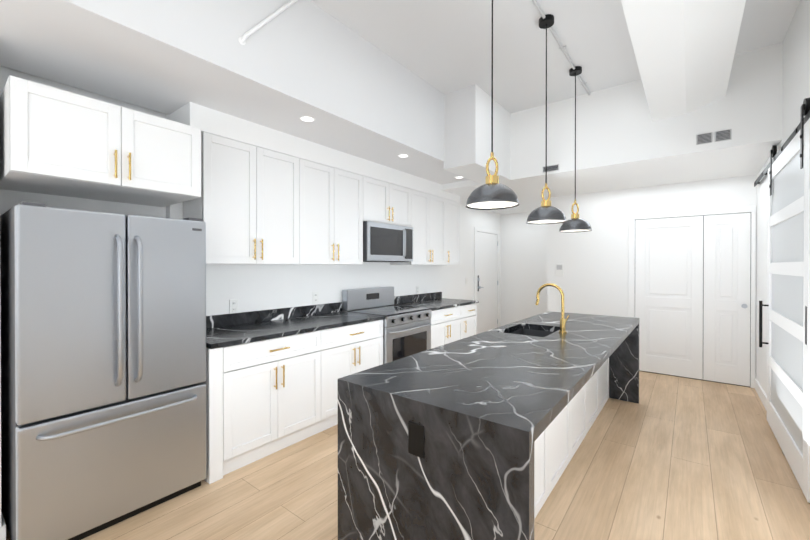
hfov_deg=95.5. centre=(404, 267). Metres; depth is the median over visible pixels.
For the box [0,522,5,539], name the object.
baseboard
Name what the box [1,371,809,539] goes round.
floor
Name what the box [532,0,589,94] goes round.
conduit
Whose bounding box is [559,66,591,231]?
pendant light
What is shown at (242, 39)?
conduit
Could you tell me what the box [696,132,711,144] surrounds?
air vent
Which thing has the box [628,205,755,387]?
door
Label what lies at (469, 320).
base cabinet
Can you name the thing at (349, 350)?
base cabinet
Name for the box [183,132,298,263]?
upper cabinet
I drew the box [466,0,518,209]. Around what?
pendant light
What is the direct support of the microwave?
attached to the upper cabinet at (386, 202)
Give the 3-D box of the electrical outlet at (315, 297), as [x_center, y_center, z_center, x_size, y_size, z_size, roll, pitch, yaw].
[-0.928,0.313,3.823,0.010,0.120,0.075,0,0,38]
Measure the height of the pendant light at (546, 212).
1.532 m
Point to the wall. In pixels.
(592, 280)
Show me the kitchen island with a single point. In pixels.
(480, 436)
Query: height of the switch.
0.190 m
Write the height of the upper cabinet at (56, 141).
0.445 m
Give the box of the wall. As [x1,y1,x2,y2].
[0,0,809,526]
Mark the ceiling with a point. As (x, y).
(374, 88)
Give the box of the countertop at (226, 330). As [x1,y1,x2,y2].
[206,292,478,348]
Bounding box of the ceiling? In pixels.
[0,0,799,214]
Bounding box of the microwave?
[363,221,412,261]
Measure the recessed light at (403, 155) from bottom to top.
0.007 m
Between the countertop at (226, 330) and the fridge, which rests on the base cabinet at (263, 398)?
the countertop at (226, 330)
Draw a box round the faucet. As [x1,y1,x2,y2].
[535,283,568,332]
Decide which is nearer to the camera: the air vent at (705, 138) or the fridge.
the fridge
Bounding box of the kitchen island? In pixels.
[338,315,638,539]
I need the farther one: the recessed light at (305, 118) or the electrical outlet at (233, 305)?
the electrical outlet at (233, 305)
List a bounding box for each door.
[474,227,498,333]
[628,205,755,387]
[754,98,809,502]
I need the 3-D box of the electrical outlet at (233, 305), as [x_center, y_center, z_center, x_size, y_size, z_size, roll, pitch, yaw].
[-1.460,0.331,3.137,0.010,0.120,0.075,0,0,38]
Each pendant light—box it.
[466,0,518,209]
[526,14,566,223]
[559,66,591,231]
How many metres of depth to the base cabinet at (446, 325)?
4.69 m
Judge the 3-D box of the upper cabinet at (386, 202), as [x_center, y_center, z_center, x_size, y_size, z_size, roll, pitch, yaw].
[-0.306,-0.735,4.315,0.383,0.478,0.848,0,0,38]
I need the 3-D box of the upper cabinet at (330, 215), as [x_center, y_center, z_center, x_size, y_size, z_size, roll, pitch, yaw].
[-0.811,-0.501,3.664,0.383,0.940,0.802,0,0,38]
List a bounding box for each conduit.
[238,0,297,44]
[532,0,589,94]
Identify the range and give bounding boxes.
[342,287,431,363]
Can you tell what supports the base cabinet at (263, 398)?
on the floor
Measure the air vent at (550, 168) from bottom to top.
0.074 m
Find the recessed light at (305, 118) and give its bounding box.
[299,115,315,121]
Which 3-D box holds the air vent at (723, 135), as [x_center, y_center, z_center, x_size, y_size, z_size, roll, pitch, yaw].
[2.846,-1.182,3.291,0.115,0.095,0.011,0,0,38]
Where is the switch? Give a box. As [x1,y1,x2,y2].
[555,264,563,275]
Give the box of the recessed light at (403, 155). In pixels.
[397,154,408,157]
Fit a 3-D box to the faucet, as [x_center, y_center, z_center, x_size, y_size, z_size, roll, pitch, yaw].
[1.215,0.327,3.045,0.256,0.398,0.098,0,0,38]
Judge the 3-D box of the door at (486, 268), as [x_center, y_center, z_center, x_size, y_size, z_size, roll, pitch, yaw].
[1.600,0.324,7.043,0.063,2.120,1.070,0,0,38]
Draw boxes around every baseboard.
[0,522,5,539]
[755,378,766,410]
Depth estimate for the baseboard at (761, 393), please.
3.85 m
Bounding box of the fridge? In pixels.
[0,201,206,539]
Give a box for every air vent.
[543,164,558,172]
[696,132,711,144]
[715,129,731,141]
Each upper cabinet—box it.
[0,75,200,206]
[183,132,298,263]
[299,158,362,264]
[363,176,410,226]
[390,189,445,264]
[446,199,459,264]
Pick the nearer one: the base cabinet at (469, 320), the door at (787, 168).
the door at (787, 168)
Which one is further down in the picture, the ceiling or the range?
the range
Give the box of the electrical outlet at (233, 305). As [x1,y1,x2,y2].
[229,299,237,313]
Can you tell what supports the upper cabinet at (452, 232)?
attached to the wall
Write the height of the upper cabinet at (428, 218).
0.940 m
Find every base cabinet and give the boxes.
[202,330,320,483]
[319,319,382,431]
[431,306,462,348]
[463,303,476,337]
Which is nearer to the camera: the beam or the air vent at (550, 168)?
the beam
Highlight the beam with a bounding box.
[621,0,745,120]
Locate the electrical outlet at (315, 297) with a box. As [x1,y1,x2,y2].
[313,292,318,303]

